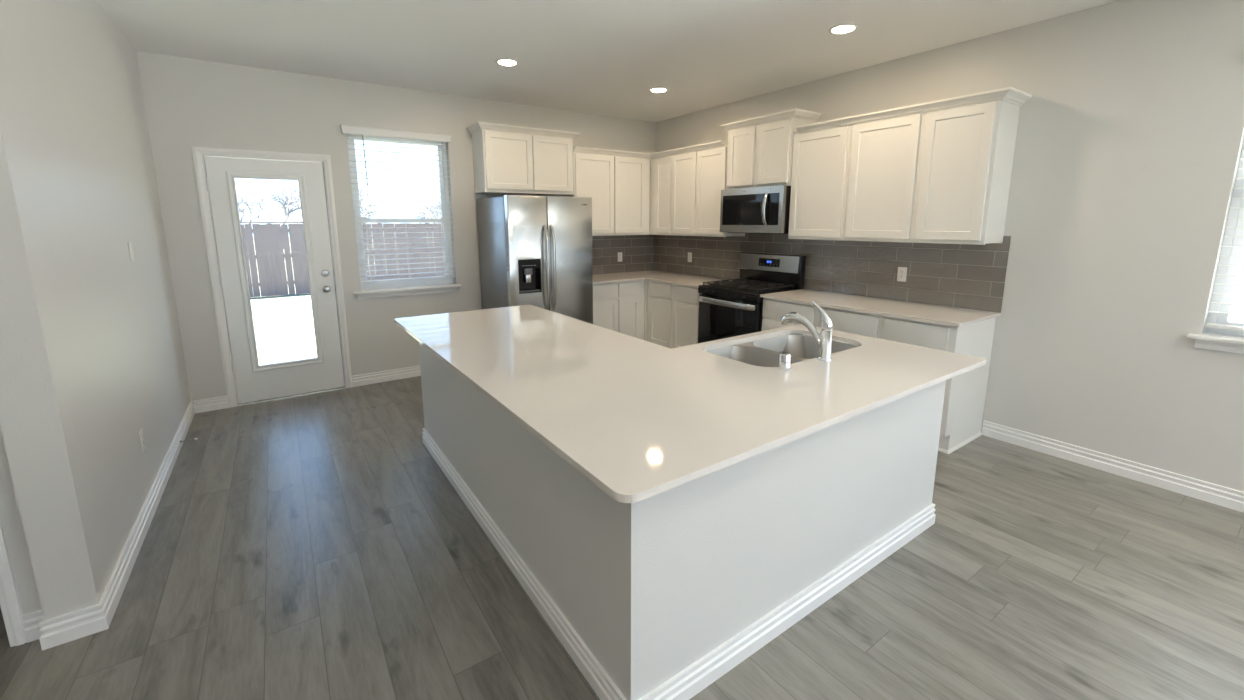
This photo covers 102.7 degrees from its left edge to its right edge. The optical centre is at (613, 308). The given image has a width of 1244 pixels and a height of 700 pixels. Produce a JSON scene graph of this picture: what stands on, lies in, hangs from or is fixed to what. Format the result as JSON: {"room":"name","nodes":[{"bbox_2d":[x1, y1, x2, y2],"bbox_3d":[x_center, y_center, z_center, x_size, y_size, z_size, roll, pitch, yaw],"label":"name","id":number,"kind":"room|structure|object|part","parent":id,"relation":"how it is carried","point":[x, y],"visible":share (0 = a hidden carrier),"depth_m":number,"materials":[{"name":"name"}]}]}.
{"room":"kitchen","nodes":[
{"label":"kitchen","id":0,"kind":"room"},
{"bbox_2d":[0,426,41,614],"bbox_3d":[-3.427,0.006,0.931,2.954,2.812,0.132,-7,12,-34],"label":"wall","id":1,"kind":"structure","parent":0,"point":[10,516],"depth_m":1.84,"materials":[{"name":"white paint"}]},
{"bbox_2d":[0,520,26,646],"bbox_3d":[-2.627,0.254,1.432,0.974,2.146,0.017,-7,12,-34],"label":"trim","id":2,"kind":"structure","parent":1,"relation":"attached to","point":[10,606],"depth_m":1.84,"materials":[{"name":"white paint"}]},
{"bbox_2d":[22,609,43,642],"bbox_3d":[-2.196,1.207,1.892,0.058,0.108,0.017,-7,12,-34],"label":"baseboard","id":3,"kind":"structure","parent":1,"relation":"attached to","point":[31,620],"depth_m":1.88,"materials":[{"name":"white paint"}]},
{"bbox_2d":[0,0,190,619],"bbox_3d":[-2.817,-0.315,2.765,0.143,2.812,2.694,-7,12,-34],"label":"wall","id":4,"kind":"structure","parent":0,"point":[92,357],"depth_m":2.08,"materials":[{"name":"white paint"}]},
{"bbox_2d":[39,401,194,650],"bbox_3d":[-2.806,1.019,2.989,0.177,0.108,2.710,-7,12,-34],"label":"baseboard","id":5,"kind":"structure","parent":4,"relation":"attached to","point":[58,630],"depth_m":2.10,"materials":[{"name":"white paint"}]},
{"bbox_2d":[128,242,134,261],"bbox_3d":[-2.833,-0.332,2.926,0.011,0.118,0.072,-7,12,-34],"label":"light switch","id":6,"kind":"object","parent":4,"relation":"attached to","point":[129,243],"visible":1,"depth_m":2.91,"materials":[{"name":"white plastic"}]},
{"bbox_2d":[138,428,145,452],"bbox_3d":[-2.558,0.717,2.700,0.008,0.118,0.072,-7,12,-34],"label":"wall outlet","id":7,"kind":"object","parent":4,"relation":"attached to","point":[141,436],"visible":1,"depth_m":2.69,"materials":[{"name":"white plastic"}]},
{"bbox_2d":[136,51,655,406],"bbox_3d":[-2.747,-0.617,4.505,8.150,2.812,0.150,-7,12,-34],"label":"wall","id":8,"kind":"structure","parent":0,"point":[188,102],"depth_m":4.36,"materials":[{"name":"white paint"}]},
{"bbox_2d":[193,395,228,412],"bbox_3d":[-3.396,0.810,4.201,0.225,0.108,0.017,-7,12,-34],"label":"baseboard","id":9,"kind":"structure","parent":8,"relation":"attached to","point":[221,402],"depth_m":4.20,"materials":[{"name":"white paint"}]},
{"bbox_2d":[192,146,351,407],"bbox_3d":[-2.913,-0.256,4.350,0.952,2.154,0.017,-7,12,-34],"label":"trim","id":10,"kind":"structure","parent":8,"relation":"attached to","point":[197,152],"depth_m":4.21,"materials":[{"name":"white paint"}]},
{"bbox_2d":[202,155,345,405],"bbox_3d":[-2.942,-0.237,4.396,0.846,2.101,0.214,-7,12,-34],"label":"door","id":11,"kind":"structure","parent":8,"relation":"in","point":[254,382],"depth_m":4.35,"materials":[{"name":"white paint"}]},
{"bbox_3d":[-2.930,-0.306,4.348,0.548,1.702,0.034,-7,12,-34],"label":"glass frame","id":12,"kind":"part","parent":11,"relation":"part of","materials":[{"name":"clear glass"}]},
{"bbox_3d":[-2.616,-0.174,4.542,0.062,0.062,0.068,-7,12,-34],"label":"knob","id":13,"kind":"part","parent":11,"relation":"part of","materials":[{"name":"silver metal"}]},
{"bbox_2d":[352,365,420,386],"bbox_3d":[-1.993,0.642,5.137,1.273,0.108,0.017,-7,12,-34],"label":"baseboard","id":14,"kind":"structure","parent":8,"relation":"attached to","point":[407,372],"depth_m":4.95,"materials":[{"name":"white paint"}]},
{"bbox_2d":[347,135,460,299],"bbox_3d":[-2.066,-0.902,4.888,1.007,1.552,0.200,-7,12,-34],"label":"window","id":15,"kind":"structure","parent":8,"relation":"in","point":[437,285],"depth_m":4.95,"materials":[{"name":"white plastic"}]},
{"bbox_2d":[340,125,454,282],"bbox_3d":[-2.043,-0.981,4.843,0.978,1.424,0.114,-7,12,-34],"label":"window blind","id":16,"kind":"object","parent":15,"relation":"attached to","point":[350,130],"visible":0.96,"depth_m":4.80,"materials":[{"name":"white paint"}]},
{"bbox_3d":[-2.052,-1.643,4.760,0.898,0.043,0.048,-7,12,-34],"label":"head rail","id":17,"kind":"part","parent":16,"relation":"part of","materials":[{"name":"white plastic"}]},
{"bbox_3d":[-2.046,-0.293,4.994,0.896,0.016,0.052,-7,12,-34],"label":"rail","id":18,"kind":"part","parent":16,"relation":"part of","materials":[{"name":"white plastic"}]},
{"bbox_3d":[-2.101,-1.253,4.904,0.834,0.796,0.024,-7,12,-34],"label":"sash","id":19,"kind":"part","parent":15,"relation":"part of","materials":[{"name":"glass"}]},
{"bbox_3d":[-2.084,-0.575,5.000,0.834,0.648,0.024,-7,12,-34],"label":"sash","id":20,"kind":"part","parent":15,"relation":"part of","materials":[{"name":"white plastic"}]},
{"bbox_3d":[-2.046,-0.196,4.985,1.007,0.022,0.140,-7,12,-34],"label":"sill","id":21,"kind":"part","parent":15,"relation":"part of","materials":[{"name":"white paint"}]},
{"bbox_2d":[466,122,579,194],"bbox_3d":[-0.934,-1.547,5.276,1.121,0.654,0.367,-7,12,-34],"label":"upper cabinet","id":22,"kind":"object","parent":8,"relation":"attached to","point":[507,159],"visible":1,"depth_m":5.11,"materials":[{"name":"white paint"}]},
{"bbox_3d":[-1.053,-1.486,5.035,0.498,0.552,0.019,-7,12,-34],"label":"door","id":23,"kind":"part","parent":22,"relation":"part of","materials":[{"name":"white paint"}]},
{"bbox_3d":[-0.935,-1.839,5.225,1.121,0.062,0.367,-7,12,-34],"label":"crown moulding","id":24,"kind":"part","parent":22,"relation":"part of","materials":[{"name":"white paint"}]},
{"bbox_3d":[-0.647,-1.534,5.306,0.461,0.552,0.019,-7,12,-34],"label":"door","id":25,"kind":"part","parent":22,"relation":"part of","materials":[{"name":"white paint"}]},
{"bbox_2d":[561,153,649,235],"bbox_3d":[-0.081,-1.333,5.920,1.066,0.919,0.329,-7,12,-34],"label":"upper cabinet","id":26,"kind":"object","parent":8,"relation":"attached to","point":[618,187],"visible":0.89,"depth_m":5.79,"materials":[{"name":"white paint"}]},
{"bbox_3d":[-0.207,-1.289,5.650,0.509,0.873,0.019,-7,12,-34],"label":"door","id":27,"kind":"part","parent":26,"relation":"part of","materials":[{"name":"white paint"}]},
{"bbox_3d":[0.197,-1.337,5.920,0.443,0.873,0.019,-7,12,-34],"label":"door","id":28,"kind":"part","parent":26,"relation":"part of","materials":[{"name":"white paint"}]},
{"bbox_2d":[592,235,653,274],"bbox_3d":[-0.035,-0.682,6.261,1.390,0.489,0.008,-7,12,-34],"label":"tile backsplash","id":29,"kind":"structure","parent":8,"relation":"attached to","point":[637,251],"depth_m":6.36,"materials":[{"name":"grey tile"}]},
{"bbox_2d":[618,252,621,261],"bbox_3d":[0.082,-0.653,6.336,0.072,0.118,0.008,-7,12,-34],"label":"wall outlet","id":30,"kind":"object","parent":29,"relation":"attached to","point":[619,253],"visible":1,"depth_m":6.33,"materials":[{"name":"white plastic"}]},
{"bbox_2d":[96,0,1118,121],"bbox_3d":[-0.191,-1.443,0.398,8.310,0.200,9.510,-7,12,-34],"label":"ceiling","id":31,"kind":"structure","parent":0,"point":[600,57],"depth_m":3.46,"materials":[{"name":"white paint"}]},
{"bbox_2d":[495,58,518,65],"bbox_3d":[-0.845,-1.950,3.947,0.188,0.008,0.188,-7,12,-34],"label":"recessed light","id":32,"kind":"object","parent":31,"relation":"in","point":[502,61],"visible":1,"depth_m":3.93,"materials":[{"name":"white paint"}]},
{"bbox_2d":[649,87,668,92],"bbox_3d":[0.436,-2.102,4.792,0.188,0.008,0.188,-7,12,-34],"label":"recessed light","id":33,"kind":"object","parent":31,"relation":"in","point":[655,89],"visible":1,"depth_m":4.76,"materials":[{"name":"white paint"}]},
{"bbox_2d":[828,23,858,33],"bbox_3d":[1.518,-1.845,3.287,0.188,0.008,0.188,-7,12,-34],"label":"recessed light","id":34,"kind":"object","parent":31,"relation":"in","point":[844,28],"visible":1,"depth_m":3.27,"materials":[{"name":"white paint"}]},
{"bbox_2d":[0,376,1243,699],"bbox_3d":[-0.180,1.487,0.900,8.000,0.120,9.200,-7,12,-34],"label":"floor","id":35,"kind":"structure","parent":0,"point":[313,546],"depth_m":2.09,"materials":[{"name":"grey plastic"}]},
{"bbox_2d":[477,195,592,323],"bbox_3d":[-0.799,-0.243,5.217,0.912,1.791,0.889,-7,12,-34],"label":"refrigerator","id":36,"kind":"object","parent":35,"relation":"on","point":[536,251],"visible":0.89,"depth_m":4.85,"materials":[{"name":"grey metal"}]},
{"bbox_3d":[-0.818,-0.206,4.793,0.400,1.718,0.070,-7,12,-34],"label":"freezer door","id":37,"kind":"part","parent":36,"relation":"part of","materials":[{"name":"silver metal"}]},
{"bbox_3d":[-0.643,-0.382,4.801,0.031,0.842,0.076,-7,12,-34],"label":"handle","id":38,"kind":"part","parent":36,"relation":"part of","materials":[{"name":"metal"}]},
{"bbox_3d":[-0.585,-0.389,4.840,0.031,0.842,0.076,-7,12,-34],"label":"handle","id":39,"kind":"part","parent":36,"relation":"part of","materials":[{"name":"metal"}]},
{"bbox_3d":[-0.440,-0.251,5.045,0.502,1.718,0.070,-7,12,-34],"label":"fridge door","id":40,"kind":"part","parent":36,"relation":"part of","materials":[{"name":"silver metal"}]},
{"bbox_2d":[593,280,644,339],"bbox_3d":[-0.128,0.096,5.948,0.797,0.891,0.628,-7,12,-34],"label":"base cabinet","id":41,"kind":"object","parent":35,"relation":"on","point":[617,306],"visible":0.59,"depth_m":5.69,"materials":[{"name":"white paint"}]},
{"bbox_3d":[-0.112,-0.184,5.538,0.368,0.152,0.019,-7,12,-34],"label":"drawer","id":42,"kind":"part","parent":41,"relation":"part of","materials":[{"name":"white paint"}]},
{"bbox_3d":[-0.111,0.181,5.602,0.368,0.542,0.019,-7,12,-34],"label":"door","id":43,"kind":"part","parent":41,"relation":"part of","materials":[{"name":"white paint"}]},
{"bbox_3d":[0.182,-0.219,5.734,0.298,0.152,0.019,-7,12,-34],"label":"drawer","id":44,"kind":"part","parent":41,"relation":"part of","materials":[{"name":"white paint"}]},
{"bbox_3d":[0.183,0.146,5.798,0.298,0.542,0.019,-7,12,-34],"label":"door","id":45,"kind":"part","parent":41,"relation":"part of","materials":[{"name":"white paint"}]},
{"bbox_2d":[644,280,646,340],"bbox_3d":[0.464,0.026,6.342,0.627,0.890,0.628,-7,12,-34],"label":"base cabinet","id":46,"kind":"object","parent":35,"relation":"on","point":[645,282],"visible":0.04,"depth_m":5.91,"materials":[{"name":"white paint"}]},
{"bbox_2d":[647,280,698,348],"bbox_3d":[0.900,0.134,5.708,0.628,0.891,0.921,-7,12,-34],"label":"base cabinet","id":47,"kind":"object","parent":35,"relation":"on","point":[672,309],"visible":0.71,"depth_m":5.51,"materials":[{"name":"white paint"}]},
{"bbox_2d":[593,270,727,287],"bbox_3d":[0.384,-0.320,5.661,1.441,0.022,1.552,-7,12,-34],"label":"countertop","id":48,"kind":"structure","parent":47,"relation":"on","point":[653,275],"depth_m":5.76,"materials":[{"name":"white stone"}]},
{"bbox_3d":[0.531,-0.206,5.649,0.019,0.152,0.388,-7,12,-34],"label":"drawer","id":49,"kind":"part","parent":47,"relation":"part of","materials":[{"name":"white paint"}]},
{"bbox_3d":[0.532,0.160,5.713,0.019,0.542,0.388,-7,12,-34],"label":"door","id":50,"kind":"part","parent":47,"relation":"part of","materials":[{"name":"white paint"}]},
{"bbox_3d":[0.771,0.219,5.366,0.019,0.542,0.402,-7,12,-34],"label":"door","id":51,"kind":"part","parent":47,"relation":"part of","materials":[{"name":"white paint"}]},
{"bbox_3d":[0.769,-0.147,5.303,0.019,0.152,0.402,-7,12,-34],"label":"drawer","id":52,"kind":"part","parent":47,"relation":"part of","materials":[{"name":"white paint"}]},
{"bbox_2d":[418,333,945,699],"bbox_3d":[0.150,0.605,3.011,1.967,0.892,2.534,-7,12,-34],"label":"kitchen island","id":53,"kind":"object","parent":35,"relation":"on","point":[660,596],"visible":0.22,"depth_m":1.85,"materials":[{"name":"white paint"}]},
{"bbox_2d":[394,305,985,502],"bbox_3d":[0.133,0.133,2.862,2.109,0.089,2.722,-7,12,-34],"label":"island countertop","id":54,"kind":"structure","parent":53,"relation":"on","point":[640,419],"depth_m":1.97,"materials":[{"name":"white stone"}]},
{"bbox_3d":[0.758,0.234,2.201,0.058,0.066,0.058,-7,12,-34],"label":"air gap cap","id":55,"kind":"part","parent":54,"relation":"part of","materials":[{"name":"silver metal"}]},
{"bbox_2d":[729,333,858,366],"bbox_3d":[0.896,0.322,2.636,0.876,0.208,0.510,-7,12,-34],"label":"sink","id":56,"kind":"object","parent":54,"relation":"in","point":[748,353],"visible":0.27,"depth_m":2.71,"materials":[{"name":"metal"}]},
{"bbox_3d":[0.692,0.326,2.496,0.330,0.162,0.457,-7,12,-34],"label":"bowl","id":57,"kind":"part","parent":56,"relation":"part of","materials":[{"name":"metal"}]},
{"bbox_3d":[1.039,0.304,2.731,0.476,0.202,0.457,-7,12,-34],"label":"bowl","id":58,"kind":"part","parent":56,"relation":"part of","materials":[{"name":"metal"}]},
{"bbox_2d":[780,300,832,360],"bbox_3d":[0.933,0.092,2.415,0.066,0.272,0.288,-7,12,-34],"label":"faucet","id":59,"kind":"object","parent":54,"relation":"on","point":[823,340],"visible":1,"depth_m":2.33,"materials":[{"name":"silver metal"}]},
{"bbox_3d":[0.953,0.118,2.390,0.040,0.157,0.158,-7,12,-34],"label":"spout","id":60,"kind":"part","parent":59,"relation":"part of","materials":[{"name":"silver metal"}]},
{"bbox_3d":[0.978,0.034,2.337,0.053,0.131,0.114,-7,12,-34],"label":"lever","id":61,"kind":"part","parent":59,"relation":"part of","materials":[{"name":"silver metal"}]},
{"bbox_2d":[698,252,805,342],"bbox_3d":[1.327,0.090,4.957,0.722,1.232,0.758,-7,12,-34],"label":"gas range","id":62,"kind":"object","parent":35,"relation":"on","point":[728,308],"visible":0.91,"depth_m":4.84,"materials":[{"name":"black metal"}]},
{"bbox_3d":[1.051,-0.051,4.742,0.056,0.053,0.715,-7,12,-34],"label":"handle","id":63,"kind":"part","parent":62,"relation":"part of","materials":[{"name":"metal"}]},
{"bbox_3d":[1.097,0.209,4.818,0.040,0.617,0.750,-7,12,-34],"label":"oven door","id":64,"kind":"part","parent":62,"relation":"part of","materials":[{"name":"black glass"}]},
{"bbox_3d":[1.092,-0.133,4.756,0.051,0.065,0.758,-7,12,-34],"label":"control panel","id":65,"kind":"part","parent":62,"relation":"part of","materials":[{"name":"black metal"}]},
{"bbox_2d":[698,282,798,295],"bbox_3d":[1.318,-0.203,4.900,0.595,0.021,0.758,-7,12,-34],"label":"cooktop","id":66,"kind":"object","parent":62,"relation":"in","point":[717,288],"depth_m":4.76,"materials":[{"name":"black metal"}]},
{"bbox_3d":[1.557,-0.459,5.032,0.022,0.166,0.732,-7,12,-34],"label":"steel panel","id":67,"kind":"part","parent":62,"relation":"part of","materials":[{"name":"silver metal"}]},
{"bbox_2d":[762,298,817,330],"bbox_3d":[1.746,0.344,4.479,0.628,0.891,0.549,-7,12,-34],"label":"base cabinet","id":68,"kind":"object","parent":35,"relation":"on","point":[774,310],"visible":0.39,"depth_m":4.30,"materials":[{"name":"white paint"}]},
{"bbox_3d":[1.487,0.397,4.325,0.019,0.542,0.502,-7,12,-34],"label":"door","id":69,"kind":"part","parent":68,"relation":"part of","materials":[{"name":"white paint"}]},
{"bbox_3d":[1.485,0.031,4.261,0.019,0.152,0.502,-7,12,-34],"label":"drawer","id":70,"kind":"part","parent":68,"relation":"part of","materials":[{"name":"white paint"}]},
{"bbox_2d":[817,306,995,453],"bbox_3d":[2.186,0.454,3.839,0.628,0.891,1.015,-7,12,-34],"label":"base cabinet","id":71,"kind":"object","parent":35,"relation":"on","point":[965,393],"visible":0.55,"depth_m":3.45,"materials":[{"name":"white paint"}]},
{"bbox_3d":[1.797,0.109,3.808,0.019,0.152,0.454,-7,12,-34],"label":"drawer","id":72,"kind":"part","parent":71,"relation":"part of","materials":[{"name":"white paint"}]},
{"bbox_2d":[760,289,1000,326],"bbox_3d":[2.020,-0.034,3.975,0.651,0.022,1.578,-7,12,-34],"label":"countertop","id":73,"kind":"structure","parent":71,"relation":"on","point":[944,315],"depth_m":3.75,"materials":[{"name":"white stone"}]},
{"bbox_3d":[2.066,0.176,3.417,0.019,0.152,0.418,-7,12,-34],"label":"drawer","id":74,"kind":"part","parent":71,"relation":"part of","materials":[{"name":"white paint"}]},
{"bbox_3d":[2.402,0.930,3.641,0.546,0.018,0.316,-7,12,-34],"label":"shoe moulding","id":75,"kind":"part","parent":71,"relation":"part of","materials":[{"name":"white paint"}]},
{"bbox_2d":[655,0,1243,491],"bbox_3d":[3.187,-0.362,2.899,0.150,2.812,9.200,-7,12,-34],"label":"wall","id":76,"kind":"structure","parent":0,"point":[1130,135],"depth_m":3.01,"materials":[{"name":"white paint"}]},
{"bbox_2d":[649,156,671,234],"bbox_3d":[0.602,-1.377,6.154,0.329,0.919,0.699,-7,12,-34],"label":"upper cabinet","id":77,"kind":"object","parent":76,"relation":"attached to","point":[660,168],"visible":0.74,"depth_m":5.94,"materials":[{"name":"white paint"}]},
{"bbox_2d":[671,145,744,236],"bbox_3d":[1.039,-1.268,5.519,0.329,0.919,0.854,-7,12,-34],"label":"upper cabinet","id":78,"kind":"object","parent":76,"relation":"attached to","point":[699,178],"visible":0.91,"depth_m":5.40,"materials":[{"name":"white paint"}]},
{"bbox_2d":[573,140,723,158],"bbox_3d":[0.342,-1.699,5.239,1.086,0.062,1.192,-7,12,-34],"label":"crown molding","id":79,"kind":"structure","parent":78,"relation":"attached to","point":[716,144],"depth_m":5.58,"materials":[{"name":"white paint"}]},
{"bbox_3d":[0.787,-1.286,5.612,0.019,0.873,0.393,-7,12,-34],"label":"door","id":80,"kind":"part","parent":78,"relation":"part of","materials":[{"name":"white paint"}]},
{"bbox_3d":[1.025,-1.227,5.267,0.019,0.873,0.413,-7,12,-34],"label":"door","id":81,"kind":"part","parent":78,"relation":"part of","materials":[{"name":"white paint"}]},
{"bbox_2d":[720,108,821,189],"bbox_3d":[1.475,-1.480,4.786,0.378,0.642,0.880,-7,12,-34],"label":"upper cabinet","id":82,"kind":"object","parent":76,"relation":"attached to","point":[760,149],"visible":0.92,"depth_m":4.63,"materials":[{"name":"white paint"}]},
{"bbox_3d":[1.247,-1.473,4.870,0.019,0.538,0.318,-7,12,-34],"label":"door","id":83,"kind":"part","parent":82,"relation":"part of","materials":[{"name":"white paint"}]},
{"bbox_2d":[720,185,790,233],"bbox_3d":[1.441,-0.950,4.857,0.440,0.429,0.756,-7,12,-34],"label":"microwave","id":84,"kind":"object","parent":82,"relation":"attached to","point":[760,210],"visible":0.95,"depth_m":4.70,"materials":[{"name":"silver metal"}]},
{"bbox_3d":[1.277,-0.949,4.832,0.039,0.420,0.614,-7,12,-34],"label":"door","id":85,"kind":"part","parent":84,"relation":"part of","materials":[{"name":"silver metal"}]},
{"bbox_3d":[1.285,-0.952,4.819,0.037,0.289,0.584,-7,12,-34],"label":"door glass","id":86,"kind":"part","parent":84,"relation":"part of","materials":[{"name":"black glass"}]},
{"bbox_3d":[1.393,-0.914,4.587,0.055,0.288,0.034,-7,12,-34],"label":"handle","id":87,"kind":"part","parent":84,"relation":"part of","materials":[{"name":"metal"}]},
{"bbox_3d":[1.490,-0.896,4.522,0.039,0.420,0.140,-7,12,-34],"label":"control panel","id":88,"kind":"part","parent":84,"relation":"part of","materials":[{"name":"silver metal"}]},
{"bbox_3d":[1.373,-1.443,4.722,0.019,0.592,0.767,-7,12,-34],"label":"frame","id":89,"kind":"part","parent":82,"relation":"part of","materials":[{"name":"white paint"}]},
{"bbox_3d":[1.474,-1.766,4.737,0.378,0.062,0.880,-7,12,-34],"label":"crown moulding","id":90,"kind":"part","parent":82,"relation":"part of","materials":[{"name":"white paint"}]},
{"bbox_3d":[1.461,-1.420,4.558,0.019,0.538,0.342,-7,12,-34],"label":"door","id":91,"kind":"part","parent":82,"relation":"part of","materials":[{"name":"white paint"}]},
{"bbox_2d":[788,126,851,239],"bbox_3d":[1.862,-1.063,4.322,0.329,0.919,0.536,-7,12,-34],"label":"upper cabinet","id":92,"kind":"object","parent":76,"relation":"attached to","point":[821,159],"visible":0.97,"depth_m":4.21,"materials":[{"name":"white paint"}]},
{"bbox_2d":[654,233,1010,312],"bbox_3d":[1.636,-0.472,5.060,0.008,0.602,3.901,-7,12,-34],"label":"tile backsplash","id":93,"kind":"structure","parent":76,"relation":"attached to","point":[966,276],"depth_m":4.23,"materials":[{"name":"grey tile"}]},
{"bbox_2d":[688,252,691,261],"bbox_3d":[0.930,-0.623,6.075,0.008,0.118,0.072,-7,12,-34],"label":"wall outlet","id":94,"kind":"object","parent":93,"relation":"attached to","point":[689,253],"visible":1,"depth_m":6.07,"materials":[{"name":"white plastic"}]},
{"bbox_2d":[897,267,906,281],"bbox_3d":[2.337,-0.275,4.029,0.008,0.118,0.072,-7,12,-34],"label":"wall outlet","id":95,"kind":"object","parent":93,"relation":"attached to","point":[902,271],"visible":1,"depth_m":4.03,"materials":[{"name":"white plastic"}]},
{"bbox_2d":[844,100,1019,244],"bbox_3d":[2.292,-0.956,3.697,0.329,0.919,0.990,-7,12,-34],"label":"upper cabinet","id":96,"kind":"object","parent":76,"relation":"attached to","point":[944,176],"visible":1,"depth_m":3.48,"materials":[{"name":"white paint"}]},
{"bbox_3d":[2.037,-0.975,3.795,0.019,0.873,0.496,-7,12,-34],"label":"door","id":97,"kind":"part","parent":96,"relation":"part of","materials":[{"name":"white paint"}]},
{"bbox_2d":[796,87,1031,133],"bbox_3d":[2.156,-1.453,3.779,0.368,0.062,1.531,-7,12,-34],"label":"crown molding","id":98,"kind":"structure","parent":96,"relation":"attached to","point":[1012,95],"depth_m":3.46,"materials":[{"name":"white paint"}]},
{"bbox_3d":[2.315,-0.906,3.391,0.019,0.873,0.406,-7,12,-34],"label":"door","id":99,"kind":"part","parent":96,"relation":"part of","materials":[{"name":"white paint"}]},
{"bbox_2d":[981,420,1243,512],"bbox_3d":[4.213,1.249,1.500,0.017,0.108,5.314,-7,12,-34],"label":"baseboard","id":100,"kind":"structure","parent":76,"relation":"attached to","point":[1216,494],"depth_m":3.06,"materials":[{"name":"white paint"}]},
{"bbox_2d":[1187,141,1243,353],"bbox_3d":[3.551,-0.481,2.279,0.200,1.543,1.022,-7,12,-34],"label":"window","id":101,"kind":"structure","parent":76,"relation":"in","point":[1221,340],"depth_m":2.70,"materials":[{"name":"white plastic"}]},
{"bbox_3d":[3.529,0.219,2.383,0.140,0.022,1.022,-7,12,-34],"label":"sill","id":102,"kind":"part","parent":101,"relation":"part of","materials":[{"name":"white paint"}]},
{"bbox_2d":[1205,138,1243,330],"bbox_3d":[3.519,-0.546,2.245,0.114,1.446,0.992,-7,12,-34],"label":"window blind","id":103,"kind":"object","parent":101,"relation":"attached to","point":[1213,325],"visible":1,"depth_m":2.66,"materials":[{"name":"white paint"}]},
{"bbox_3d":[3.546,0.155,2.384,0.052,0.016,0.922,-7,12,-34],"label":"rail","id":104,"kind":"part","parent":103,"relation":"part of","materials":[{"name":"white plastic"}]},
{"bbox_3d":[3.608,-0.525,2.311,0.060,1.467,0.930,-7,12,-34],"label":"frame","id":105,"kind":"part","parent":101,"relation":"part of","materials":[{"name":"white plastic"}]},
{"bbox_3d":[3.598,-0.189,2.361,0.024,0.718,0.860,-7,12,-34],"label":"sash","id":106,"kind":"part","parent":101,"relation":"part of","materials":[{"name":"white plastic"}]},
{"label":"outside","id":107,"kind":"structure","parent":0,"visible":0},
{"bbox_2d":[249,238,435,364],"bbox_3d":[-19.256,-4.373,35.682,90.000,0.008,70.000,-7,12,-34],"label":"ground","id":108,"kind":"object","parent":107,"point":[283,324],"depth_m":8.42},
{"bbox_2d":[237,193,288,248],"bbox_3d":[-21.009,-4.872,28.530,2.303,3.447,4.323,2,10,14],"label":"bare tree","id":109,"kind":"object","parent":108,"relation":"on","point":[250,209],"visible":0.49,"depth_m":29.20,"materials":[{"name":"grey plant"}]},
{"bbox_2d":[261,184,300,248],"bbox_3d":[-22.151,-6.299,34.353,3.069,4.292,3.305,-1,10,-3],"label":"bare tree","id":110,"kind":"object","parent":108,"relation":"on","point":[285,206],"visible":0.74,"depth_m":33.63,"materials":[{"name":"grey plant"}]},
{"bbox_2d":[240,222,445,296],"bbox_3d":[-0.394,-2.105,17.052,34.200,1.750,0.180,-7,12,-34],"label":"wooden fence","id":111,"kind":"object","parent":108,"relation":"on","point":[271,258],"visible":0.06,"depth_m":12.17,"materials":[{"name":"brown wood"}]},
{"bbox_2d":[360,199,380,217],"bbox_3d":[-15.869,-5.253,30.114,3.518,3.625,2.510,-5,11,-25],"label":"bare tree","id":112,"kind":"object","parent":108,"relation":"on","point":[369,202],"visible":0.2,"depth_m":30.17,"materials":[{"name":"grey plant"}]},
{"bbox_2d":[359,188,384,240],"bbox_3d":[-18.464,-6.590,35.681,4.434,4.384,2.898,9,14,43],"label":"bare tree","id":113,"kind":"object","parent":108,"relation":"on","point":[360,191],"visible":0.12,"depth_m":35.34,"materials":[{"name":"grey plant"}]},
{"bbox_2d":[415,199,440,217],"bbox_3d":[-9.247,-4.711,27.907,2.431,3.260,3.343,2,10,14],"label":"bare tree","id":114,"kind":"object","parent":108,"relation":"on","point":[438,205],"visible":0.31,"depth_m":27.24,"materials":[{"name":"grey plant"}]},
{"bbox_2d":[420,207,441,217],"bbox_3d":[-11.463,-5.921,34.217,3.280,3.500,3.636,-7,12,-34],"label":"bare tree","id":115,"kind":"object","parent":108,"relation":"on","point":[440,215],"visible":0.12,"depth_m":34.47,"materials":[{"name":"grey plant"}]},
{"bbox_2d":[423,195,440,217],"bbox_3d":[-13.491,-7.268,40.672,3.843,3.961,2.974,-2,10,-10],"label":"bare tree","id":116,"kind":"object","parent":108,"relation":"on","point":[434,203],"visible":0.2,"depth_m":39.99,"materials":[{"name":"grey plant"}]},
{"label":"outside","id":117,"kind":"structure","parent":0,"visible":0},
{"bbox_3d":[28.328,1.346,1.783,39.800,0.050,40.290,-7,12,-34],"label":"yard","id":118,"kind":"structure","parent":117,"visible":0},
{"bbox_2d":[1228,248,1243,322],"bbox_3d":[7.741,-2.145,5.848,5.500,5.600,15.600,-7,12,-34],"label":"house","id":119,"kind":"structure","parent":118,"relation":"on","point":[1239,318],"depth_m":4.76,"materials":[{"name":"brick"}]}
]}

